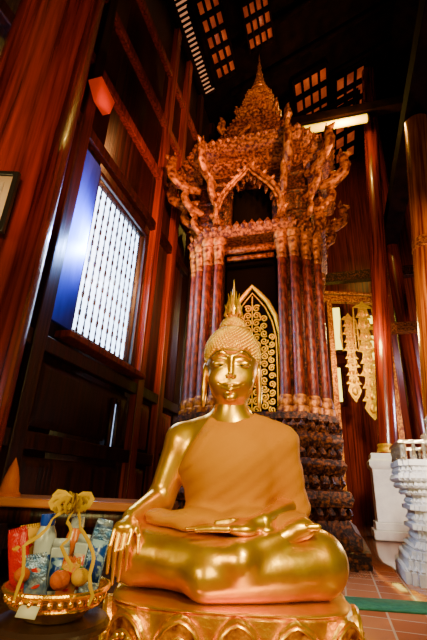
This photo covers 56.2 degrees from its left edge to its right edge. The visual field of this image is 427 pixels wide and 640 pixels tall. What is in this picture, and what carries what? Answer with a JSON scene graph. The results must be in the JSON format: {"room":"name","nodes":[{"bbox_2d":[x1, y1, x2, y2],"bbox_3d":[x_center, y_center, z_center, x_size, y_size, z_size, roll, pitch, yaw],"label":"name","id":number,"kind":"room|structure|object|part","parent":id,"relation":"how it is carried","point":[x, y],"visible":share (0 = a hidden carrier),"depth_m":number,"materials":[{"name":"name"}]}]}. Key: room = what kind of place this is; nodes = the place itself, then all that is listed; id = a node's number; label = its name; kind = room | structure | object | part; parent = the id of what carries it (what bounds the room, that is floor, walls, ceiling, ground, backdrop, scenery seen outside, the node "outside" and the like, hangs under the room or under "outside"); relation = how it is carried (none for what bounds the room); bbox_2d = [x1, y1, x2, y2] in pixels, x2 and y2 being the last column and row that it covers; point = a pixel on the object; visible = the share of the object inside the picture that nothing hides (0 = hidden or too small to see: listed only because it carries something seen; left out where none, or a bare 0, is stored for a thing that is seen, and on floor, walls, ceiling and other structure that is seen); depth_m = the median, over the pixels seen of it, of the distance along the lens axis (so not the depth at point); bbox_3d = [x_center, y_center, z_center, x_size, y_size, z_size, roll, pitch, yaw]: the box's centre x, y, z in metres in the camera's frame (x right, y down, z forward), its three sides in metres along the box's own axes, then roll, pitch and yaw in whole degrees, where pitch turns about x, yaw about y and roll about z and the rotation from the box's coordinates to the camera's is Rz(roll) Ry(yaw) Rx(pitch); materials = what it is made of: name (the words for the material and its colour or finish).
{"room":"house of worship","nodes":[
{"label":"house of worship","id":0,"kind":"room"},
{"bbox_2d":[0,0,209,572],"bbox_3d":[-1.066,-1.702,6.721,0.242,9.600,14.000,-4,-23,16],"label":"wall","id":1,"kind":"structure","parent":0,"point":[109,128],"depth_m":6.23,"materials":[{"name":"brown wood"}]},
{"bbox_2d":[3,525,93,549],"bbox_3d":[-1.096,2.487,4.937,0.104,0.150,13.400,-4,-23,16],"label":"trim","id":2,"kind":"structure","parent":1,"relation":"attached to","point":[62,531],"depth_m":3.71,"materials":[{"name":"brown wood"}]},
{"bbox_2d":[0,0,118,558],"bbox_3d":[-1.501,-2.533,4.762,0.120,9.600,0.170,-4,-23,16],"label":"column","id":3,"kind":"structure","parent":1,"relation":"attached to","point":[19,417],"depth_m":3.86,"materials":[{"name":"brown wood"}]},
{"bbox_2d":[19,456,117,497],"bbox_3d":[-1.413,1.711,4.094,0.036,0.486,1.746,-4,-23,16],"label":"wall panel","id":4,"kind":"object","parent":1,"relation":"attached to","point":[38,476],"depth_m":3.93,"materials":[{"name":"brown wood"}]},
{"bbox_2d":[29,360,126,444],"bbox_3d":[-1.381,0.971,4.401,0.036,0.611,1.746,-4,-23,16],"label":"wall panel","id":5,"kind":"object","parent":1,"relation":"attached to","point":[67,402],"depth_m":4.12,"materials":[{"name":"brown wood"}]},
{"bbox_2d":[2,426,159,465],"bbox_3d":[-1.066,1.794,5.224,0.104,0.150,13.400,-4,-23,16],"label":"trim","id":6,"kind":"structure","parent":1,"relation":"attached to","point":[35,441],"depth_m":4.02,"materials":[{"name":"brown wood"}]},
{"bbox_2d":[0,0,187,276],"bbox_3d":[-0.925,-1.433,6.562,0.104,0.150,13.400,-4,-23,16],"label":"trim","id":7,"kind":"structure","parent":1,"relation":"attached to","point":[7,15],"depth_m":5.34,"materials":[{"name":"brown wood"}]},
{"bbox_2d":[51,149,148,379],"bbox_3d":[-1.289,-0.590,5.085,0.300,2.277,1.919,-4,-23,16],"label":"window","id":8,"kind":"structure","parent":1,"relation":"in","point":[94,297],"depth_m":4.95,"materials":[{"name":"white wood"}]},
{"bbox_2d":[51,149,100,329],"bbox_3d":[-1.488,-0.942,4.394,0.040,2.152,0.320,-4,-23,16],"label":"shutter","id":9,"kind":"object","parent":8,"relation":"attached to","point":[66,297],"depth_m":4.32,"materials":[{"name":"blue paint"}]},
{"bbox_3d":[-1.260,0.460,4.729,0.200,0.070,1.739,-4,-23,16],"label":"sill","id":10,"kind":"part","parent":8,"relation":"part of","materials":[{"name":"red wood"}]},
{"bbox_3d":[-1.396,-0.594,5.223,0.020,2.052,1.339,-4,-23,16],"label":"pane","id":11,"kind":"part","parent":8,"relation":"part of","materials":[{"name":"white glass"}]},
{"bbox_2d":[88,76,114,114],"bbox_3d":[-1.392,-2.666,4.796,0.270,0.220,0.320,-4,-23,16],"label":"wall lamp","id":12,"kind":"object","parent":1,"relation":"attached to","point":[102,97],"visible":0.82,"depth_m":4.72,"materials":[{"name":"red"}]},
{"bbox_2d":[26,326,177,413],"bbox_3d":[-1.031,0.996,5.555,0.104,0.150,13.400,-4,-23,16],"label":"trim","id":13,"kind":"structure","parent":1,"relation":"attached to","point":[54,349],"depth_m":4.46,"materials":[{"name":"brown wood"}]},
{"bbox_2d":[104,398,121,447],"bbox_3d":[-1.211,1.262,4.808,0.050,0.620,0.190,-4,-23,16],"label":"window","id":14,"kind":"structure","parent":1,"relation":"in","point":[115,405],"depth_m":4.80,"materials":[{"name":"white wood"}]},
{"bbox_3d":[-1.219,1.263,4.810,0.010,0.500,0.050,-4,-23,16],"label":"pane","id":15,"kind":"part","parent":14,"relation":"part of","materials":[{"name":"blue"}]},
{"bbox_2d":[132,468,142,498],"bbox_3d":[-1.028,2.239,5.326,0.035,0.486,0.376,-4,-23,16],"label":"wall panel","id":16,"kind":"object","parent":1,"relation":"attached to","point":[137,485],"depth_m":5.34,"materials":[{"name":"red wood"}]},
{"bbox_2d":[90,50,190,232],"bbox_3d":[-0.883,-2.375,6.952,0.104,0.150,13.400,-4,-23,16],"label":"trim","id":17,"kind":"structure","parent":1,"relation":"attached to","point":[119,107],"depth_m":5.89,"materials":[{"name":"red wood"}]},
{"bbox_2d":[104,0,180,156],"bbox_3d":[-0.835,-3.482,7.412,0.104,0.150,13.400,-4,-23,16],"label":"trim","id":18,"kind":"structure","parent":1,"relation":"attached to","point":[118,26],"depth_m":6.36,"materials":[{"name":"red wood"}]},
{"bbox_2d":[137,404,148,449],"bbox_3d":[-0.996,1.498,5.633,0.035,0.611,0.376,-4,-23,16],"label":"trim","id":19,"kind":"structure","parent":1,"relation":"attached to","point":[145,409],"depth_m":5.62,"materials":[{"name":"red wood"}]},
{"bbox_2d":[115,28,181,536],"bbox_3d":[-0.927,-1.746,6.599,0.120,9.600,0.170,-4,-23,16],"label":"column","id":20,"kind":"structure","parent":1,"relation":"attached to","point":[135,404],"depth_m":5.99,"materials":[{"name":"red wood"}]},
{"bbox_2d":[159,413,170,453],"bbox_3d":[-0.780,1.794,6.322,0.035,0.611,0.516,-4,-23,16],"label":"trim","id":21,"kind":"structure","parent":1,"relation":"attached to","point":[166,420],"depth_m":6.29,"materials":[{"name":"red wood"}]},
{"bbox_2d":[136,0,197,140],"bbox_3d":[-0.783,-4.682,7.909,0.104,0.150,13.400,-4,-23,16],"label":"trim","id":22,"kind":"structure","parent":1,"relation":"attached to","point":[142,4],"depth_m":7.32,"materials":[{"name":"red wood"}]},
{"bbox_2d":[143,60,192,495],"bbox_3d":[-0.731,-1.478,7.226,0.120,9.600,0.170,-4,-23,16],"label":"trim","id":23,"kind":"structure","parent":1,"relation":"attached to","point":[162,352],"depth_m":6.59,"materials":[{"name":"red wood"}]},
{"bbox_2d":[172,94,203,424],"bbox_3d":[-0.496,-1.156,7.977,0.120,9.600,0.170,-4,-23,16],"label":"trim","id":24,"kind":"structure","parent":1,"relation":"attached to","point":[178,393],"depth_m":7.46,"materials":[{"name":"brown wood"}]},
{"bbox_2d":[166,0,219,97],"bbox_3d":[-0.449,-6.062,8.564,0.490,0.315,2.767,-4,-23,16],"label":"window","id":25,"kind":"structure","parent":1,"relation":"in","point":[177,8],"depth_m":8.69,"materials":[{"name":"brown wood"}]},
{"bbox_3d":[-0.448,-6.097,8.579,0.360,0.185,2.729,-4,-23,16],"label":"pane","id":26,"kind":"part","parent":25,"relation":"part of","materials":[{"name":"white glass"}]},
{"bbox_2d":[209,123,214,141],"bbox_3d":[-0.220,-0.778,8.861,0.120,9.600,0.170,-4,-23,16],"label":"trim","id":27,"kind":"structure","parent":1,"relation":"attached to","point":[212,126],"depth_m":10.54,"materials":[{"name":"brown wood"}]},
{"bbox_2d":[209,95,403,141],"bbox_3d":[3.849,-4.991,9.424,8.200,0.250,0.241,-4,-23,16],"label":"trim","id":28,"kind":"structure","parent":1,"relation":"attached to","point":[392,104],"depth_m":9.46,"materials":[{"name":"brown wood"}]},
{"bbox_2d":[301,112,368,132],"bbox_3d":[2.879,-4.688,9.552,1.564,0.280,0.220,-4,-23,16],"label":"lamp","id":29,"kind":"object","parent":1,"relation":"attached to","point":[362,118],"visible":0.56,"depth_m":9.43,"materials":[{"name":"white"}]},
{"bbox_2d":[325,265,413,284],"bbox_3d":[4.534,-1.247,10.888,8.200,0.280,0.220,-4,-23,16],"label":"trim","id":30,"kind":"structure","parent":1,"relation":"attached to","point":[355,276],"depth_m":10.98,"materials":[{"name":"paint"}]},
{"bbox_2d":[0,523,426,639],"bbox_3d":[2.789,2.525,3.706,9.500,0.200,14.000,-4,-23,16],"label":"floor","id":31,"kind":"structure","parent":0,"point":[384,582],"depth_m":3.04,"materials":[{"name":"tile"}]},
{"bbox_2d":[0,0,104,451],"bbox_3d":[-1.286,-3.097,3.640,0.775,9.799,0.775,3,-22,0],"label":"pillar","id":32,"kind":"structure","parent":31,"relation":"on","point":[47,52],"depth_m":2.66,"materials":[{"name":"red paint"}]},
{"bbox_2d":[0,171,20,233],"bbox_3d":[-1.352,-0.685,2.289,0.400,0.420,0.030,3,-22,0],"label":"picture frame","id":33,"kind":"object","parent":32,"relation":"attached to","point":[9,180],"visible":1,"depth_m":2.30,"materials":[{"name":"black wood"}]},
{"bbox_2d":[0,181,4,195],"bbox_3d":[-1.352,-0.687,2.285,0.250,0.270,0.006,2,-23,0],"label":"print","id":34,"kind":"object","parent":33,"relation":"attached to","point":[2,183],"depth_m":2.32},
{"bbox_2d":[0,607,109,639],"bbox_3d":[-0.404,0.911,0.915,0.276,0.386,0.276,3,-22,0],"label":"stand","id":35,"kind":"object","parent":31,"relation":"on","point":[95,621],"visible":0.57,"depth_m":0.92,"materials":[{"name":"brown paint"}]},
{"bbox_2d":[1,576,110,624],"bbox_3d":[-0.394,0.698,1.001,0.262,0.070,0.266,3,-22,0],"label":"bowl","id":36,"kind":"object","parent":35,"relation":"on","point":[33,608],"visible":0.74,"depth_m":0.92,"materials":[{"name":"gold metal"}]},
{"bbox_2d":[8,525,29,590],"bbox_3d":[-0.501,0.613,1.031,0.096,0.151,0.026,-2,-23,11],"label":"snack packet","id":37,"kind":"object","parent":36,"relation":"in","point":[18,537],"visible":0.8,"depth_m":1.03,"materials":[{"name":"red plastic"}]},
{"bbox_2d":[12,545,20,572],"bbox_3d":[-0.503,0.611,1.021,0.042,0.065,0.006,-20,-26,5],"label":"print","id":38,"kind":"object","parent":37,"relation":"attached to","point":[16,549],"depth_m":1.02},
{"bbox_2d":[14,567,29,582],"bbox_3d":[-0.460,0.612,0.962,0.036,0.036,0.036,3,-22,0],"label":"orange","id":39,"kind":"object","parent":36,"relation":"in","point":[17,574],"visible":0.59,"depth_m":0.95,"materials":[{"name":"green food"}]},
{"bbox_2d":[21,523,39,554],"bbox_3d":[-0.504,0.647,1.098,0.086,0.164,0.026,2,-23,1],"label":"packet","id":40,"kind":"object","parent":36,"relation":"in","point":[32,530],"visible":0.23,"depth_m":1.11,"materials":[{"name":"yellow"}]},
{"bbox_2d":[23,552,47,594],"bbox_3d":[-0.436,0.627,0.980,0.070,0.106,0.017,5,-23,-6],"label":"sachet","id":41,"kind":"object","parent":36,"relation":"in","point":[36,584],"visible":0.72,"depth_m":0.98,"materials":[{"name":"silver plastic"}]},
{"bbox_2d":[31,568,40,588],"bbox_3d":[-0.435,0.628,0.973,0.040,0.044,0.004,-5,-21,-9],"label":"print","id":42,"kind":"object","parent":41,"relation":"attached to","point":[35,572],"depth_m":0.97},
{"bbox_2d":[32,514,56,574],"bbox_3d":[-0.441,0.616,1.047,0.064,0.197,0.058,6,-23,-8],"label":"bottle","id":43,"kind":"object","parent":36,"relation":"in","point":[44,544],"visible":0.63,"depth_m":1.04,"materials":[{"name":"grey plastic"}]},
{"bbox_2d":[13,489,94,605],"bbox_3d":[-0.354,0.558,1.014,0.186,0.231,0.198,3,-22,0],"label":"ribbon bow","id":44,"kind":"object","parent":36,"relation":"on","point":[79,503],"visible":1,"depth_m":1.03,"materials":[{"name":"yellow fabric"}]},
{"bbox_2d":[47,538,69,594],"bbox_3d":[-0.394,0.632,1.013,0.044,0.140,0.019,3,-22,-4],"label":"milk carton","id":45,"kind":"object","parent":36,"relation":"in","point":[56,558],"visible":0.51,"depth_m":1.01,"materials":[{"name":"white cardboard"}]},
{"bbox_2d":[47,557,63,590],"bbox_3d":[-0.394,0.636,1.002,0.036,0.072,0.001,3,-22,-4],"label":"print","id":46,"kind":"object","parent":45,"relation":"attached to","point":[55,564],"depth_m":1.01},
{"bbox_2d":[50,568,69,590],"bbox_3d":[-0.363,0.614,0.947,0.046,0.046,0.046,3,-22,0],"label":"orange","id":47,"kind":"object","parent":36,"relation":"in","point":[60,579],"visible":1,"depth_m":0.93,"materials":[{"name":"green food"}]},
{"bbox_2d":[55,556,81,594],"bbox_3d":[-0.354,0.631,0.974,0.057,0.100,0.017,0,-23,6],"label":"packet","id":48,"kind":"object","parent":36,"relation":"in","point":[70,588],"visible":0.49,"depth_m":0.98,"materials":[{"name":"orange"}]},
{"bbox_2d":[66,516,84,556],"bbox_3d":[-0.383,0.635,1.078,0.054,0.188,0.054,-18,-30,41],"label":"bottle","id":49,"kind":"object","parent":36,"relation":"in","point":[76,532],"visible":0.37,"depth_m":1.08,"materials":[{"name":"brown plastic"}]},
{"bbox_2d":[71,566,87,586],"bbox_3d":[-0.320,0.615,0.959,0.042,0.042,0.042,3,-22,0],"label":"orange","id":50,"kind":"object","parent":36,"relation":"in","point":[79,577],"visible":1,"depth_m":0.94,"materials":[{"name":"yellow food"}]},
{"bbox_2d":[73,534,90,593],"bbox_3d":[-0.347,0.637,1.033,0.043,0.151,0.027,-1,-23,9],"label":"carton","id":51,"kind":"object","parent":36,"relation":"in","point":[81,547],"visible":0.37,"depth_m":1.04,"materials":[{"name":"white cardboard"}]},
{"bbox_2d":[74,553,84,589],"bbox_3d":[-0.349,0.639,1.018,0.029,0.078,0.001,1,-22,10],"label":"print","id":52,"kind":"object","parent":51,"relation":"attached to","point":[77,555],"depth_m":1.03},
{"bbox_2d":[77,518,112,592],"bbox_3d":[-0.305,0.613,1.036,0.069,0.179,0.031,7,-23,-11],"label":"juice carton","id":53,"kind":"object","parent":36,"relation":"in","point":[101,536],"visible":0.65,"depth_m":1.03,"materials":[{"name":"blue cardboard"}]},
{"bbox_2d":[85,539,107,582],"bbox_3d":[-0.301,0.614,1.020,0.039,0.093,0.001,15,-24,-8],"label":"print","id":54,"kind":"object","parent":53,"relation":"attached to","point":[99,546],"depth_m":1.02},
{"bbox_2d":[0,494,177,526],"bbox_3d":[-1.015,1.462,2.570,1.500,0.584,0.620,3,-22,0],"label":"altar table","id":55,"kind":"object","parent":31,"relation":"on","point":[24,509],"visible":0.31,"depth_m":2.39,"materials":[{"name":"brown wood"}]},
{"bbox_2d":[0,458,20,496],"bbox_3d":[-1.326,1.029,2.635,0.150,0.240,0.150,3,-22,0],"label":"cone","id":56,"kind":"object","parent":55,"relation":"on","point":[9,487],"visible":1,"depth_m":2.59,"materials":[{"name":"orange plastic"}]},
{"bbox_2d":[98,582,365,639],"bbox_3d":[0.055,1.144,1.384,0.902,0.352,0.652,1,-23,3],"label":"pedestal","id":57,"kind":"object","parent":31,"relation":"on","point":[135,613],"visible":0.66,"depth_m":1.20,"materials":[{"name":"gold metal"}]},
{"bbox_2d":[106,281,348,604],"bbox_3d":[0.055,0.357,1.691,0.841,1.337,0.525,9,-23,-15],"label":"statue","id":58,"kind":"object","parent":57,"relation":"on","point":[243,534],"visible":1,"depth_m":1.47,"materials":[{"name":"gold metal"}]},
{"bbox_2d":[165,55,372,572],"bbox_3d":[0.777,-1.391,6.651,3.009,9.120,3.009,-4,-23,16],"label":"shrine tower","id":59,"kind":"object","parent":31,"relation":"on","point":[262,194],"visible":0.7,"depth_m":5.52,"materials":[{"name":"paint"}]},
{"bbox_3d":[0.644,1.658,5.387,2.100,0.485,2.100,-4,-23,16],"label":"moulding","id":60,"kind":"part","parent":59,"relation":"part of","materials":[{"name":"paint"}]},
{"bbox_3d":[0.622,2.162,5.178,2.220,0.610,2.220,-4,-23,16],"label":"moulding","id":61,"kind":"part","parent":59,"relation":"part of","materials":[{"name":"paint"}]},
{"bbox_2d":[324,291,407,521],"bbox_3d":[3.244,1.724,8.654,1.700,5.102,0.200,3,-22,0],"label":"gateway","id":62,"kind":"object","parent":31,"relation":"on","point":[336,297],"visible":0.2,"depth_m":9.01,"materials":[{"name":"gold metal"}]},
{"bbox_3d":[2.643,1.813,8.606,0.200,4.852,0.200,2,-23,0],"label":"post","id":63,"kind":"part","parent":62,"relation":"part of","materials":[{"name":"gold metal"}]},
{"bbox_2d":[340,302,362,401],"bbox_3d":[3.081,0.654,8.956,0.448,2.372,0.115,3,-22,0],"label":"hanging banner","id":64,"kind":"object","parent":62,"relation":"hanging from","point":[354,389],"visible":0.95,"depth_m":8.88,"materials":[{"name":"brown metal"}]},
{"bbox_2d":[352,301,376,419],"bbox_3d":[3.382,0.819,8.826,0.540,2.763,0.232,3,-22,0],"label":"hanging banner","id":65,"kind":"object","parent":62,"relation":"hanging from","point":[364,326],"visible":0.9,"depth_m":8.80,"materials":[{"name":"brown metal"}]},
{"bbox_3d":[3.938,1.870,8.606,0.200,4.852,0.200,2,-23,0],"label":"post","id":66,"kind":"part","parent":62,"relation":"part of","materials":[{"name":"brown wood"}]},
{"bbox_2d":[361,66,397,452],"bbox_3d":[3.664,-2.205,9.043,1.052,10.030,0.390,1,-23,3],"label":"pillar","id":67,"kind":"structure","parent":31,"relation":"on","point":[387,430],"depth_m":8.28,"materials":[{"name":"red paint"}]},
{"bbox_2d":[344,596,426,614],"bbox_3d":[1.955,1.921,2.615,2.400,0.012,0.300,0,-23,6],"label":"carpet runner","id":68,"kind":"object","parent":31,"relation":"on","point":[362,603],"visible":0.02,"depth_m":2.67,"materials":[{"name":"green carpet"}]},
{"bbox_2d":[367,453,409,541],"bbox_3d":[3.062,3.021,6.886,0.720,1.340,0.720,-4,-23,16],"label":"plinth","id":69,"kind":"object","parent":31,"relation":"on","point":[388,524],"visible":0.57,"depth_m":6.62,"materials":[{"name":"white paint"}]},
{"bbox_2d":[377,116,425,458],"bbox_3d":[4.801,-1.035,10.488,0.450,11.725,0.450,3,-22,0],"label":"pillar","id":70,"kind":"structure","parent":31,"relation":"on","point":[410,371],"depth_m":9.74,"materials":[{"name":"red paint"}]},
{"bbox_2d":[389,415,426,587],"bbox_3d":[2.205,1.635,3.867,0.926,1.520,0.926,-4,-23,16],"label":"pedestal","id":71,"kind":"object","parent":31,"relation":"on","point":[409,475],"visible":1,"depth_m":3.66,"materials":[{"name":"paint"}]},
{"bbox_3d":[1.873,1.357,4.089,0.050,0.175,0.760,-4,-23,16],"label":"rail","id":72,"kind":"part","parent":71,"relation":"part of","materials":[{"name":"grey stone"}]},
{"bbox_3d":[2.209,1.554,3.900,0.856,0.305,0.856,-4,-23,16],"label":"cornice","id":73,"kind":"part","parent":71,"relation":"part of","materials":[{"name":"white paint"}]},
{"bbox_3d":[2.119,1.196,3.674,0.760,0.175,0.050,-4,-23,16],"label":"rail","id":74,"kind":"part","parent":71,"relation":"part of","materials":[{"name":"white stone"}]},
{"bbox_3d":[2.318,1.468,4.310,0.760,0.175,0.050,-4,-23,16],"label":"rail","id":75,"kind":"part","parent":71,"relation":"part of","materials":[{"name":"white stone"}]},
{"bbox_2d":[404,113,426,447],"bbox_3d":[3.153,-0.364,5.867,1.099,6.866,0.550,5,-23,-6],"label":"pillar","id":76,"kind":"structure","parent":31,"relation":"on","point":[415,127],"depth_m":6.21,"materials":[{"name":"paint"}]},
{"bbox_2d":[204,0,418,151],"bbox_3d":[3.226,-7.489,7.858,9.400,2.900,14.000,-4,-23,16],"label":"ceiling","id":77,"kind":"structure","parent":0,"point":[308,33],"depth_m":10.12,"materials":[{"name":"brown wood"}]},
{"bbox_2d":[186,0,237,86],"bbox_3d":[0.018,-6.145,8.820,0.649,0.394,1.913,-4,-23,16],"label":"window","id":78,"kind":"structure","parent":77,"relation":"attached to","point":[211,14],"depth_m":8.78,"materials":[{"name":"brown wood"}]},
{"bbox_3d":[0.019,-6.179,8.834,0.600,0.305,1.798,-4,-23,16],"label":"pane","id":79,"kind":"part","parent":78,"relation":"part of","materials":[{"name":"orange glass"}]},
{"bbox_2d":[240,0,274,55],"bbox_3d":[0.996,-6.593,8.882,0.603,0.372,1.153,-4,-23,16],"label":"window","id":80,"kind":"structure","parent":77,"relation":"attached to","point":[257,19],"depth_m":8.90,"materials":[{"name":"brown wood"}]},
{"bbox_2d":[292,59,329,116],"bbox_3d":[2.742,-6.139,11.144,0.953,0.547,1.773,-4,-23,16],"label":"window","id":81,"kind":"structure","parent":77,"relation":"attached to","point":[310,88],"depth_m":10.86,"materials":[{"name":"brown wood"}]},
{"bbox_3d":[2.743,-6.173,11.159,0.883,0.446,1.602,-4,-23,16],"label":"pane","id":82,"kind":"part","parent":81,"relation":"part of","materials":[{"name":"orange glass"}]},
{"bbox_2d":[314,88,359,169],"bbox_3d":[3.941,-5.646,13.009,1.499,0.820,3.361,-4,-23,16],"label":"window","id":83,"kind":"structure","parent":77,"relation":"attached to","point":[346,138],"depth_m":12.81,"materials":[{"name":"brown wood"}]},
{"bbox_3d":[3.943,-5.681,13.023,1.388,0.699,3.159,-4,-23,16],"label":"pane","id":84,"kind":"part","parent":83,"relation":"part of","materials":[{"name":"orange glass"}]},
{"bbox_2d":[334,58,366,108],"bbox_3d":[3.940,-6.490,11.560,0.901,0.520,1.748,-4,-23,16],"label":"window","id":85,"kind":"structure","parent":77,"relation":"attached to","point":[349,79],"depth_m":11.19,"materials":[{"name":"brown wood"}]},
{"bbox_3d":[3.942,-6.525,11.574,0.814,0.412,1.580,-4,-23,16],"label":"pane","id":86,"kind":"part","parent":85,"relation":"part of","materials":[{"name":"orange glass"}]},
{"bbox_2d":[324,141,421,523],"bbox_3d":[4.877,-1.069,12.063,8.200,13.000,0.201,-4,-23,16],"label":"wall","id":87,"kind":"structure","parent":0,"point":[350,249],"depth_m":11.64,"materials":[{"name":"red wood"}]},
{"bbox_2d":[329,363,347,406],"bbox_3d":[3.432,1.801,11.127,0.488,1.206,0.120,-4,-23,16],"label":"window","id":88,"kind":"structure","parent":87,"relation":"in","point":[340,366],"depth_m":11.06,"materials":[{"name":"glass"}]},
{"bbox_3d":[3.441,1.812,11.153,0.248,0.966,0.020,-4,-23,16],"label":"pane","id":89,"kind":"part","parent":88,"relation":"part of","materials":[{"name":"white glass"}]},
{"bbox_2d":[332,303,346,354],"bbox_3d":[3.604,0.252,11.736,0.506,1.580,0.120,-4,-23,16],"label":"window","id":90,"kind":"structure","parent":87,"relation":"in","point":[338,309],"depth_m":11.74,"materials":[{"name":"glass"}]},
{"bbox_3d":[3.612,0.264,11.763,0.266,1.340,0.020,-4,-23,16],"label":"pane","id":91,"kind":"part","parent":90,"relation":"part of","materials":[{"name":"white glass"}]},
{"bbox_2d":[365,311,373,357],"bbox_3d":[4.467,0.656,11.294,0.487,1.924,0.120,-4,-23,16],"label":"window","id":92,"kind":"structure","parent":87,"relation":"in","point":[369,312],"depth_m":11.54,"materials":[{"name":"glass"}]},
{"bbox_3d":[4.476,0.667,11.320,0.247,1.684,0.020,-4,-23,16],"label":"pane","id":93,"kind":"part","parent":92,"relation":"part of","materials":[{"name":"white"}]},
{"bbox_2d":[384,0,426,245],"bbox_3d":[4.026,-3.187,8.482,0.400,0.340,8.200,-4,-23,16],"label":"trim","id":94,"kind":"structure","parent":87,"relation":"attached to","point":[415,93],"depth_m":7.14,"materials":[{"name":"brown wood"}]},
{"bbox_3d":[7.028,-2.476,4.523,0.200,10.000,14.000,-4,-23,16],"label":"wall","id":95,"kind":"structure","parent":0,"visible":0},
{"bbox_2d":[369,321,417,335],"bbox_3d":[5.869,0.085,8.995,4.800,0.240,0.201,-4,-23,16],"label":"trim","id":96,"kind":"structure","parent":95,"relation":"attached to","point":[410,327],"depth_m":9.31,"materials":[{"name":"red paint"}]}
]}

